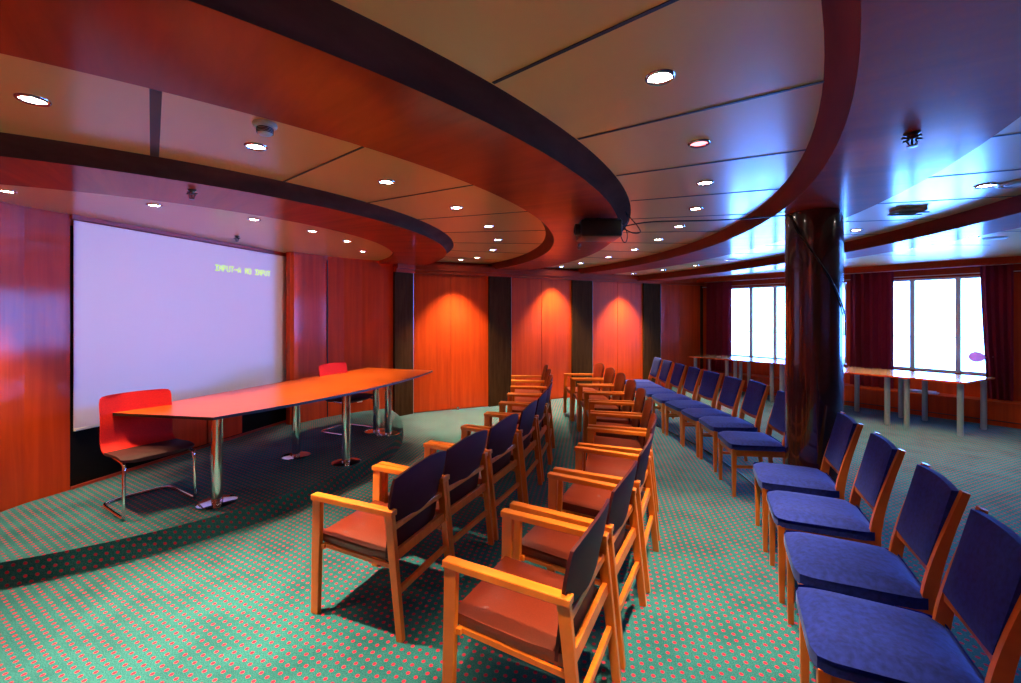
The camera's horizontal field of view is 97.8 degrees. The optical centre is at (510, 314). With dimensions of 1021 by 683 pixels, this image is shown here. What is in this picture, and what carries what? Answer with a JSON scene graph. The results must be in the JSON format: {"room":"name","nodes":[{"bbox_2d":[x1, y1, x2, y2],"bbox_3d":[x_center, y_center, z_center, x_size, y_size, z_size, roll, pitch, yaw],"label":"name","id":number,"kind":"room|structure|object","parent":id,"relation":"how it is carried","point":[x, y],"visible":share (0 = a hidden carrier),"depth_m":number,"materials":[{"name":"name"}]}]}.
{"room":"ship interior","nodes":[
{"label":"ship interior","id":0,"kind":"room"},
{"bbox_2d":[0,202,69,511],"bbox_3d":[-1.800,0.320,-0.041,0.617,2.800,9.243,0,0,-32],"label":"wall","id":1,"kind":"structure","parent":0,"point":[34,243],"depth_m":3.73,"materials":[{"name":"brown wood"}]},
{"bbox_2d":[70,214,293,489],"bbox_3d":[-3.533,0.320,5.271,0.360,2.800,2.718,0,0,14],"label":"wall","id":2,"kind":"structure","parent":0,"point":[88,464],"depth_m":4.54,"materials":[{"name":"brown wood"}]},
{"bbox_2d":[73,220,285,430],"bbox_3d":[-3.572,0.100,5.264,0.023,1.889,2.655,0,0,14],"label":"projection screen","id":3,"kind":"object","parent":2,"relation":"attached to","point":[187,318],"visible":0.98,"depth_m":4.81,"materials":[{"name":"white fabric"}]},
{"bbox_2d":[286,252,392,424],"bbox_3d":[-2.631,0.320,6.974,0.220,2.800,1.689,0,0,44],"label":"wall","id":4,"kind":"structure","parent":0,"point":[343,307],"depth_m":6.93,"materials":[{"name":"brown wood"}]},
{"bbox_2d":[0,0,1020,277],"bbox_3d":[4.000,-1.028,3.500,20.000,0.303,19.000,0,0,0],"label":"ceiling","id":5,"kind":"structure","parent":0,"point":[748,81],"depth_m":2.32,"materials":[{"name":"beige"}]},
{"bbox_2d":[0,189,17,193],"bbox_3d":[-3.646,-0.890,3.218,0.112,0.009,0.112,0,0,0],"label":"recessed light","id":6,"kind":"object","parent":5,"relation":"in","point":[1,190],"visible":1,"depth_m":3.22,"materials":[{"name":"silver metal"}]},
{"bbox_2d":[13,93,51,106],"bbox_3d":[-2.108,-0.946,1.964,0.120,0.009,0.120,0,0,0],"label":"recessed light","id":7,"kind":"object","parent":5,"relation":"in","point":[29,99],"visible":1,"depth_m":1.96,"materials":[{"name":"white glass"}]},
{"bbox_2d":[146,203,162,207],"bbox_3d":[-2.907,-0.890,3.632,0.112,0.009,0.112,0,0,0],"label":"recessed light","id":8,"kind":"object","parent":5,"relation":"in","point":[147,204],"visible":1,"depth_m":3.63,"materials":[{"name":"silver metal"}]},
{"bbox_2d":[186,189,197,199],"bbox_3d":[-2.170,-0.817,3.032,0.058,0.066,0.058,0,0,45],"label":"sprinkler","id":9,"kind":"object","parent":5,"relation":"attached to","point":[191,192],"visible":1,"depth_m":3.03,"materials":[{"name":"brown metal"}]},
{"bbox_2d":[0,132,453,265],"bbox_3d":[-1.938,-0.902,4.880,2.227,0.105,6.117,0,0,19],"label":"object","id":10,"kind":"structure","parent":5,"relation":"attached to","point":[26,161],"depth_m":3.08,"materials":[{"name":"brown wood"}]},
{"bbox_2d":[247,218,260,220],"bbox_3d":[-2.407,-0.890,4.177,0.112,0.009,0.112,0,0,0],"label":"recessed light","id":11,"kind":"object","parent":5,"relation":"in","point":[249,219],"visible":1,"depth_m":4.16,"materials":[{"name":"silver metal"}]},
{"bbox_2d":[243,142,267,150],"bbox_3d":[-1.436,-0.946,2.510,0.120,0.009,0.120,0,0,0],"label":"recessed light","id":12,"kind":"object","parent":5,"relation":"in","point":[249,145],"visible":1,"depth_m":2.50,"materials":[{"name":"white glass"}]},
{"bbox_2d":[252,119,276,136],"bbox_3d":[-1.223,-0.922,2.216,0.110,0.056,0.110,0,0,0],"label":"smoke detector","id":13,"kind":"object","parent":5,"relation":"attached to","point":[265,128],"visible":1,"depth_m":2.19,"materials":[{"name":"grey plastic"}]},
{"bbox_2d":[0,0,630,270],"bbox_3d":[-0.214,-0.902,4.452,2.756,0.105,8.903,0,0,15],"label":"ceiling soffit","id":14,"kind":"structure","parent":5,"relation":"attached to","point":[325,67],"depth_m":1.65,"materials":[{"name":"brown wood"}]},
{"bbox_2d":[378,179,394,184],"bbox_3d":[-0.886,-0.946,3.178,0.120,0.009,0.120,0,0,0],"label":"recessed light","id":15,"kind":"object","parent":5,"relation":"in","point":[381,181],"visible":1,"depth_m":3.17,"materials":[{"name":"white glass"}]},
{"bbox_2d":[449,206,462,209],"bbox_3d":[-0.480,-0.946,3.943,0.120,0.009,0.120,0,0,0],"label":"recessed light","id":16,"kind":"object","parent":5,"relation":"in","point":[450,207],"visible":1,"depth_m":3.93,"materials":[{"name":"silver metal"}]},
{"bbox_2d":[574,218,621,241],"bbox_3d":[0.752,-0.759,3.930,0.395,0.182,0.320,0,0,0],"label":"projector","id":17,"kind":"object","parent":5,"relation":"hanging from","point":[588,229],"visible":1,"depth_m":3.77,"materials":[{"name":"black plastic"}]},
{"bbox_2d":[622,212,640,233],"bbox_3d":[1.020,-0.821,3.909,0.186,0.237,0.184,0,0,-36],"label":"cable","id":18,"kind":"object","parent":5,"relation":"hanging from","point":[627,215],"visible":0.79,"depth_m":3.92,"materials":[{"name":"black plastic"}]},
{"bbox_2d":[644,69,675,85],"bbox_3d":[0.597,-0.946,1.777,0.120,0.009,0.120,0,0,0],"label":"recessed light","id":19,"kind":"object","parent":5,"relation":"in","point":[658,77],"visible":1,"depth_m":1.77,"materials":[{"name":"white glass"}]},
{"bbox_2d":[689,207,702,210],"bbox_3d":[1.655,-0.946,3.977,0.120,0.009,0.120,0,0,0],"label":"recessed light","id":20,"kind":"object","parent":5,"relation":"in","point":[692,208],"visible":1,"depth_m":3.97,"materials":[{"name":"silver metal"}]},
{"bbox_2d":[687,139,710,147],"bbox_3d":[1.044,-0.946,2.463,0.120,0.009,0.120,0,0,0],"label":"recessed light","id":21,"kind":"object","parent":5,"relation":"in","point":[699,143],"visible":1,"depth_m":2.46,"materials":[{"name":"white glass"}]},
{"bbox_2d":[696,180,713,185],"bbox_3d":[1.398,-0.946,3.200,0.120,0.009,0.120,0,0,0],"label":"recessed light","id":22,"kind":"object","parent":5,"relation":"in","point":[705,182],"visible":1,"depth_m":3.19,"materials":[{"name":"white glass"}]},
{"bbox_2d":[624,215,845,335],"bbox_3d":[1.822,-0.335,3.793,1.843,1.012,0.182,0,0,15],"label":"cable","id":23,"kind":"object","parent":5,"relation":"attached to","point":[801,237],"visible":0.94,"depth_m":3.69,"materials":[{"name":"black plastic"}]},
{"bbox_2d":[573,0,1020,274],"bbox_3d":[1.392,-0.902,4.029,3.085,0.105,11.450,0,0,15],"label":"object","id":24,"kind":"structure","parent":5,"relation":"attached to","point":[949,71],"depth_m":1.81,"materials":[{"name":"brown wood"}]},
{"bbox_2d":[637,194,1020,281],"bbox_3d":[2.701,-0.828,3.783,3.387,0.135,13.514,0,0,14],"label":"trim","id":25,"kind":"structure","parent":5,"relation":"attached to","point":[1003,215],"depth_m":4.55,"materials":[{"name":"brown wood"}]},
{"bbox_2d":[849,229,862,231],"bbox_3d":[3.583,-0.875,4.614,0.120,0.009,0.120,0,0,0],"label":"recessed light","id":26,"kind":"object","parent":5,"relation":"in","point":[852,230],"visible":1,"depth_m":4.62,"materials":[{"name":"silver metal"}]},
{"bbox_2d":[887,208,929,215],"bbox_3d":[3.339,-0.859,3.738,0.230,0.042,0.150,0,0,10],"label":"ceiling speaker","id":27,"kind":"object","parent":5,"relation":"attached to","point":[903,211],"visible":1,"depth_m":3.68,"materials":[{"name":"black plastic"}]},
{"bbox_2d":[901,130,922,147],"bbox_3d":[1.878,-0.817,2.081,0.072,0.066,0.072,0,0,45],"label":"sprinkler","id":28,"kind":"object","parent":5,"relation":"attached to","point":[915,135],"visible":1,"depth_m":2.08,"materials":[{"name":"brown metal"}]},
{"bbox_2d":[973,183,998,188],"bbox_3d":[3.229,-0.875,3.025,0.120,0.009,0.120,0,0,0],"label":"recessed light","id":29,"kind":"object","parent":5,"relation":"in","point":[987,185],"visible":1,"depth_m":3.02,"materials":[{"name":"white glass"}]},
{"bbox_2d":[982,236,1007,239],"bbox_3d":[5.618,-0.883,5.160,0.210,0.014,0.210,0,0,0],"label":"ceiling vent","id":30,"kind":"object","parent":5,"relation":"in","point":[1004,237],"visible":1,"depth_m":5.12,"materials":[{"name":"white metal"}]},
{"bbox_2d":[994,180,1020,188],"bbox_3d":[3.383,-0.873,2.972,0.210,0.014,0.210,0,0,0],"label":"ceiling vent","id":31,"kind":"object","parent":5,"relation":"in","point":[1016,183],"visible":1,"depth_m":2.98,"materials":[{"name":"white metal"}]},
{"bbox_2d":[0,385,1020,682],"bbox_3d":[3.938,1.770,2.200,12.060,0.100,15.754,0,0,-37],"label":"floor","id":32,"kind":"structure","parent":0,"point":[234,606],"depth_m":2.73,"materials":[{"name":"teal carpet"}]},
{"bbox_2d":[0,409,402,587],"bbox_3d":[-2.577,1.640,4.989,2.121,0.160,4.967,0,0,15],"label":"stage platform","id":33,"kind":"object","parent":32,"relation":"on","point":[67,532],"visible":0.88,"depth_m":3.76,"materials":[{"name":"teal carpet"}]},
{"bbox_2d":[99,389,196,520],"bbox_3d":[-3.029,1.111,3.712,0.600,0.898,0.499,0,0,33],"label":"chair","id":34,"kind":"object","parent":33,"relation":"on","point":[123,439],"visible":0.98,"depth_m":3.75,"materials":[{"name":"red plastic"}]},
{"bbox_2d":[113,368,432,509],"bbox_3d":[-2.172,1.188,5.089,1.357,0.745,3.370,0,0,19],"label":"conference table","id":35,"kind":"object","parent":33,"relation":"on","point":[216,407],"visible":0.99,"depth_m":4.65,"materials":[{"name":"orange wood"}]},
{"bbox_2d":[318,362,372,435],"bbox_3d":[-2.221,1.111,6.009,0.600,0.898,0.499,0,0,23],"label":"chair","id":36,"kind":"object","parent":33,"relation":"on","point":[337,367],"visible":0.53,"depth_m":6.02,"materials":[{"name":"red plastic"}]},
{"bbox_2d":[311,451,451,642],"bbox_3d":[-0.755,1.275,2.703,0.635,0.894,0.574,0,0,22],"label":"armchair","id":37,"kind":"object","parent":32,"relation":"on","point":[378,529],"visible":0.98,"depth_m":2.55,"materials":[{"name":"orange wood"}]},
{"bbox_2d":[378,430,493,560],"bbox_3d":[-0.524,1.275,3.224,0.635,0.894,0.574,0,0,25],"label":"armchair","id":38,"kind":"object","parent":32,"relation":"on","point":[464,460],"visible":0.57,"depth_m":3.09,"materials":[{"name":"orange wood"}]},
{"bbox_2d":[428,414,523,539],"bbox_3d":[-0.278,1.275,3.764,0.635,0.894,0.574,0,0,24],"label":"armchair","id":39,"kind":"object","parent":32,"relation":"on","point":[502,437],"visible":0.65,"depth_m":3.61,"materials":[{"name":"orange wood"}]},
{"bbox_2d":[464,400,542,503],"bbox_3d":[-0.059,1.275,4.341,0.635,0.894,0.574,0,0,18],"label":"armchair","id":40,"kind":"object","parent":32,"relation":"on","point":[527,423],"visible":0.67,"depth_m":4.20,"materials":[{"name":"orange wood"}]},
{"bbox_2d":[487,390,551,481],"bbox_3d":[0.104,1.275,4.923,0.635,0.894,0.574,0,0,14],"label":"armchair","id":41,"kind":"object","parent":32,"relation":"on","point":[541,411],"visible":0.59,"depth_m":4.87,"materials":[{"name":"orange wood"}]},
{"bbox_2d":[500,381,554,461],"bbox_3d":[0.223,1.275,5.522,0.635,0.894,0.574,0,0,9],"label":"armchair","id":42,"kind":"object","parent":32,"relation":"on","point":[509,395],"visible":0.39,"depth_m":5.72,"materials":[{"name":"orange wood"}]},
{"bbox_2d":[511,365,547,392],"bbox_3d":[0.319,1.275,7.319,0.635,0.894,0.574,0,0,0],"label":"armchair","id":43,"kind":"object","parent":32,"relation":"on","point":[545,368],"visible":0.37,"depth_m":7.41,"materials":[{"name":"orange wood"}]},
{"bbox_2d":[511,369,550,401],"bbox_3d":[0.314,1.275,6.729,0.635,0.894,0.574,0,0,1],"label":"armchair","id":44,"kind":"object","parent":32,"relation":"on","point":[548,372],"visible":0.3,"depth_m":6.73,"materials":[{"name":"orange wood"}]},
{"bbox_2d":[442,498,620,682],"bbox_3d":[0.115,1.275,1.989,0.635,0.894,0.574,0,0,27],"label":"armchair","id":45,"kind":"object","parent":32,"relation":"on","point":[521,610],"visible":1,"depth_m":1.86,"materials":[{"name":"orange wood"}]},
{"bbox_2d":[508,375,554,439],"bbox_3d":[0.289,1.275,6.129,0.635,0.894,0.574,0,0,4],"label":"armchair","id":46,"kind":"object","parent":32,"relation":"on","point":[514,408],"visible":0.2,"depth_m":6.18,"materials":[{"name":"orange wood"}]},
{"bbox_2d":[510,461,646,669],"bbox_3d":[0.400,1.275,2.542,0.635,0.894,0.574,0,0,28],"label":"armchair","id":47,"kind":"object","parent":32,"relation":"on","point":[550,549],"visible":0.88,"depth_m":2.42,"materials":[{"name":"orange wood"}]},
{"bbox_2d":[563,363,604,419],"bbox_3d":[1.265,1.275,7.579,0.635,0.894,0.574,0,0,-5],"label":"armchair","id":48,"kind":"object","parent":32,"relation":"on","point":[598,372],"visible":0.48,"depth_m":7.66,"materials":[{"name":"orange wood"}]},
{"bbox_2d":[571,367,614,429],"bbox_3d":[1.301,1.275,6.936,0.635,0.894,0.574,0,0,-2],"label":"armchair","id":49,"kind":"object","parent":32,"relation":"on","point":[609,375],"visible":0.59,"depth_m":6.97,"materials":[{"name":"orange wood"}]},
{"bbox_2d":[578,373,625,441],"bbox_3d":[1.303,1.275,6.294,0.635,0.894,0.574,0,0,1],"label":"armchair","id":50,"kind":"object","parent":32,"relation":"on","point":[618,387],"visible":0.56,"depth_m":6.30,"materials":[{"name":"orange wood"}]},
{"bbox_2d":[553,433,658,592],"bbox_3d":[0.682,1.275,3.123,0.635,0.894,0.574,0,0,24],"label":"armchair","id":51,"kind":"object","parent":32,"relation":"on","point":[579,500],"visible":0.69,"depth_m":2.99,"materials":[{"name":"orange wood"}]},
{"bbox_2d":[584,379,635,442],"bbox_3d":[1.274,1.275,5.653,0.635,0.894,0.574,0,0,4],"label":"armchair","id":52,"kind":"object","parent":32,"relation":"on","point":[628,395],"visible":0.52,"depth_m":5.64,"materials":[{"name":"orange wood"}]},
{"bbox_2d":[589,388,645,439],"bbox_3d":[1.204,1.275,5.008,0.635,0.894,0.574,0,0,8],"label":"armchair","id":53,"kind":"object","parent":32,"relation":"on","point":[638,405],"visible":0.45,"depth_m":4.97,"materials":[{"name":"orange wood"}]},
{"bbox_2d":[578,413,659,540],"bbox_3d":[0.917,1.275,3.740,0.635,0.894,0.574,0,0,18],"label":"armchair","id":54,"kind":"object","parent":32,"relation":"on","point":[614,466],"visible":0.43,"depth_m":3.69,"materials":[{"name":"orange wood"}]},
{"bbox_2d":[588,399,652,459],"bbox_3d":[1.087,1.275,4.370,0.635,0.894,0.574,0,0,12],"label":"armchair","id":55,"kind":"object","parent":32,"relation":"on","point":[648,406],"visible":0.46,"depth_m":4.37,"materials":[{"name":"orange wood"}]},
{"bbox_2d":[624,357,663,410],"bbox_3d":[2.439,1.257,8.178,0.623,0.930,0.491,0,0,0],"label":"chair","id":56,"kind":"object","parent":32,"relation":"on","point":[657,362],"visible":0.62,"depth_m":8.10,"materials":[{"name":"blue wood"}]},
{"bbox_2d":[635,359,673,412],"bbox_3d":[2.439,1.257,7.677,0.623,0.930,0.491,0,0,0],"label":"chair","id":57,"kind":"object","parent":32,"relation":"on","point":[667,366],"visible":0.58,"depth_m":7.60,"materials":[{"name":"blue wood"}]},
{"bbox_2d":[644,363,686,418],"bbox_3d":[2.458,1.257,7.175,0.623,0.930,0.491,0,0,0],"label":"chair","id":58,"kind":"object","parent":32,"relation":"on","point":[679,370],"visible":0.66,"depth_m":7.08,"materials":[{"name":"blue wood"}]},
{"bbox_2d":[652,366,702,433],"bbox_3d":[2.487,1.257,6.673,0.623,0.930,0.491,0,0,0],"label":"chair","id":59,"kind":"object","parent":32,"relation":"on","point":[693,377],"visible":0.76,"depth_m":6.57,"materials":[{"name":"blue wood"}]},
{"bbox_2d":[665,370,722,444],"bbox_3d":[2.520,1.257,6.146,0.623,0.930,0.491,0,0,-6],"label":"chair","id":60,"kind":"object","parent":32,"relation":"on","point":[709,386],"visible":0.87,"depth_m":6.10,"materials":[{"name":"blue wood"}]},
{"bbox_2d":[656,425,754,485],"bbox_3d":[2.354,1.714,5.613,0.234,0.010,3.487,0,0,-4],"label":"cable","id":61,"kind":"object","parent":32,"relation":"on","point":[656,425],"visible":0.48,"depth_m":5.48,"materials":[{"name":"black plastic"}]},
{"bbox_2d":[681,375,744,456],"bbox_3d":[2.533,1.257,5.601,0.623,0.930,0.491,0,0,-1],"label":"chair","id":62,"kind":"object","parent":32,"relation":"on","point":[732,387],"visible":0.8,"depth_m":5.55,"materials":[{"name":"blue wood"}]},
{"bbox_2d":[689,354,744,379],"bbox_3d":[4.654,1.331,9.994,0.800,0.778,0.895,0,0,-37],"label":"side table","id":63,"kind":"object","parent":32,"relation":"on","point":[709,357],"visible":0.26,"depth_m":9.86,"materials":[{"name":"brown wood"}]},
{"bbox_2d":[699,380,769,471],"bbox_3d":[2.526,1.243,5.062,0.623,0.958,0.491,0,0,4],"label":"chair","id":64,"kind":"object","parent":32,"relation":"on","point":[755,397],"visible":0.94,"depth_m":4.94,"materials":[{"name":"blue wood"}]},
{"bbox_2d":[718,390,784,496],"bbox_3d":[2.423,1.243,4.383,0.623,0.958,0.491,0,0,10],"label":"chair","id":65,"kind":"object","parent":32,"relation":"on","point":[738,443],"visible":0.8,"depth_m":4.27,"materials":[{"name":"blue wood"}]},
{"bbox_2d":[729,357,784,401],"bbox_3d":[5.194,1.331,9.274,0.800,0.778,0.895,0,0,-37],"label":"side table","id":66,"kind":"object","parent":32,"relation":"on","point":[749,360],"visible":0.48,"depth_m":9.16,"materials":[{"name":"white wood"}]},
{"bbox_2d":[775,362,784,390],"bbox_3d":[5.734,1.331,8.554,0.800,0.778,0.895,0,0,-37],"label":"side table","id":67,"kind":"object","parent":32,"relation":"on","point":[781,364],"visible":0.09,"depth_m":8.63,"materials":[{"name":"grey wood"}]},
{"bbox_2d":[753,411,863,552],"bbox_3d":[2.186,1.231,3.329,0.623,0.981,0.491,0,0,22],"label":"chair","id":68,"kind":"object","parent":32,"relation":"on","point":[846,432],"visible":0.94,"depth_m":3.21,"materials":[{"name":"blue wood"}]},
{"bbox_2d":[767,432,905,603],"bbox_3d":[1.960,1.231,2.748,0.623,0.981,0.491,0,0,24],"label":"chair","id":69,"kind":"object","parent":32,"relation":"on","point":[875,478],"visible":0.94,"depth_m":2.64,"materials":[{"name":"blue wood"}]},
{"bbox_2d":[784,462,970,624],"bbox_3d":[1.719,1.231,2.170,0.623,0.981,0.491,0,0,25],"label":"chair","id":70,"kind":"object","parent":32,"relation":"on","point":[932,510],"visible":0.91,"depth_m":2.05,"materials":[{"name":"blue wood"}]},
{"bbox_2d":[844,367,912,424],"bbox_3d":[6.039,1.331,7.448,1.000,0.778,0.850,0,0,-37],"label":"side table","id":71,"kind":"object","parent":32,"relation":"on","point":[887,374],"visible":0.77,"depth_m":7.40,"materials":[{"name":"brown wood"}]},
{"bbox_2d":[796,506,1020,682],"bbox_3d":[1.458,1.231,1.663,0.623,0.981,0.491,0,0,26],"label":"chair","id":72,"kind":"object","parent":32,"relation":"on","point":[847,638],"visible":1,"depth_m":1.58,"materials":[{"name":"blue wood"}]},
{"bbox_2d":[896,371,994,435],"bbox_3d":[6.598,1.331,6.752,1.060,0.778,0.925,0,0,-37],"label":"side table","id":73,"kind":"object","parent":32,"relation":"on","point":[925,377],"visible":1,"depth_m":6.68,"materials":[{"name":"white wood"}]},
{"bbox_2d":[414,262,699,412],"bbox_3d":[1.319,0.320,9.417,7.712,2.800,0.265,0,0,-28],"label":"wall","id":74,"kind":"structure","parent":0,"point":[451,311],"depth_m":8.80,"materials":[{"name":"brown wood"}]},
{"bbox_2d":[393,272,413,415],"bbox_3d":[-1.833,0.500,7.622,0.061,2.440,0.377,0,0,41],"label":"trim","id":75,"kind":"structure","parent":74,"relation":"attached to","point":[403,283],"depth_m":7.59,"materials":[{"name":"black wood"}]},
{"bbox_2d":[488,276,511,406],"bbox_3d":[-0.201,0.500,8.449,0.472,2.440,0.061,0,0,-29],"label":"trim","id":76,"kind":"structure","parent":74,"relation":"attached to","point":[499,288],"depth_m":8.42,"materials":[{"name":"black wood"}]},
{"bbox_2d":[393,263,703,285],"bbox_3d":[1.393,-0.810,9.321,7.672,0.180,0.275,0,0,-28],"label":"trim","id":77,"kind":"structure","parent":74,"relation":"attached to","point":[440,269],"depth_m":8.60,"materials":[{"name":"brown wood"}]},
{"bbox_2d":[571,280,592,387],"bbox_3d":[1.507,0.500,9.378,0.522,2.440,0.061,0,0,-28],"label":"trim","id":78,"kind":"structure","parent":74,"relation":"attached to","point":[581,291],"depth_m":9.34,"materials":[{"name":"black wood"}]},
{"bbox_2d":[643,283,660,384],"bbox_3d":[3.269,0.500,10.310,0.536,2.440,0.061,0,0,-28],"label":"trim","id":79,"kind":"structure","parent":74,"relation":"attached to","point":[651,292],"depth_m":10.28,"materials":[{"name":"black wood"}]},
{"bbox_2d":[700,286,702,368],"bbox_3d":[4.897,0.500,11.172,0.370,2.440,0.061,0,0,-28],"label":"trim","id":80,"kind":"structure","parent":74,"relation":"attached to","point":[701,289],"depth_m":11.08,"materials":[{"name":"black wood"}]},
{"bbox_2d":[699,369,1020,428],"bbox_3d":[8.529,1.533,5.834,0.348,0.374,12.900,0,0,-37],"label":"trim","id":81,"kind":"structure","parent":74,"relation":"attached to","point":[1007,413],"depth_m":7.46,"materials":[{"name":"brown wood"}]},
{"bbox_2d":[910,389,938,394],"bbox_3d":[7.090,1.328,7.730,0.250,0.029,0.507,0,0,-37],"label":"pile","id":82,"kind":"object","parent":81,"relation":"on","point":[911,390],"visible":0.64,"depth_m":7.63,"materials":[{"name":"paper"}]},
{"bbox_2d":[785,208,843,482],"bbox_3d":[2.540,0.435,3.730,0.436,2.569,0.436,0,0,0],"label":"pillar","id":83,"kind":"structure","parent":0,"point":[814,314],"depth_m":3.57,"materials":[{"name":"brown wood"}]},
{"bbox_2d":[697,256,1020,400],"bbox_3d":[8.609,0.320,5.863,0.490,2.800,13.050,0,0,-37],"label":"wall","id":84,"kind":"structure","parent":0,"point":[972,389],"depth_m":7.75,"materials":[{"name":"brown wood"}]},
{"bbox_2d":[706,281,731,371],"bbox_3d":[4.972,0.278,10.641,0.121,2.115,0.620,0,0,-37],"label":"curtain","id":85,"kind":"object","parent":84,"relation":"hanging from","point":[719,294],"visible":0.93,"depth_m":10.65,"materials":[{"name":"red fabric"}]},
{"bbox_2d":[732,282,846,366],"bbox_3d":[5.882,0.188,9.711,0.155,1.655,2.460,0,0,-37],"label":"window","id":86,"kind":"structure","parent":84,"relation":"attached to","point":[751,331],"depth_m":9.88,"materials":[{"name":"white"}]},
{"bbox_2d":[850,272,893,388],"bbox_3d":[6.727,0.278,8.301,0.123,2.115,0.650,0,0,-38],"label":"curtain","id":87,"kind":"object","parent":84,"relation":"hanging from","point":[871,294],"visible":0.89,"depth_m":8.26,"materials":[{"name":"red fabric"}]},
{"bbox_2d":[894,276,985,376],"bbox_3d":[7.337,0.188,7.771,0.155,1.655,1.850,0,0,-37],"label":"window","id":88,"kind":"structure","parent":84,"relation":"attached to","point":[912,336],"depth_m":7.59,"materials":[{"name":"white"}]},
{"bbox_2d":[980,264,1013,400],"bbox_3d":[7.677,0.278,7.033,0.121,2.115,0.360,0,0,-38],"label":"curtain","id":89,"kind":"object","parent":84,"relation":"hanging from","point":[996,281],"visible":0.99,"depth_m":7.02,"materials":[{"name":"red fabric"}]},
{"bbox_2d":[968,352,985,361],"bbox_3d":[7.609,0.685,7.187,0.170,0.170,0.301,0,0,-37],"label":"balloon","id":90,"kind":"object","parent":89,"relation":"attached to","point":[973,356],"visible":1,"depth_m":7.19,"materials":[{"name":"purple rubber"}]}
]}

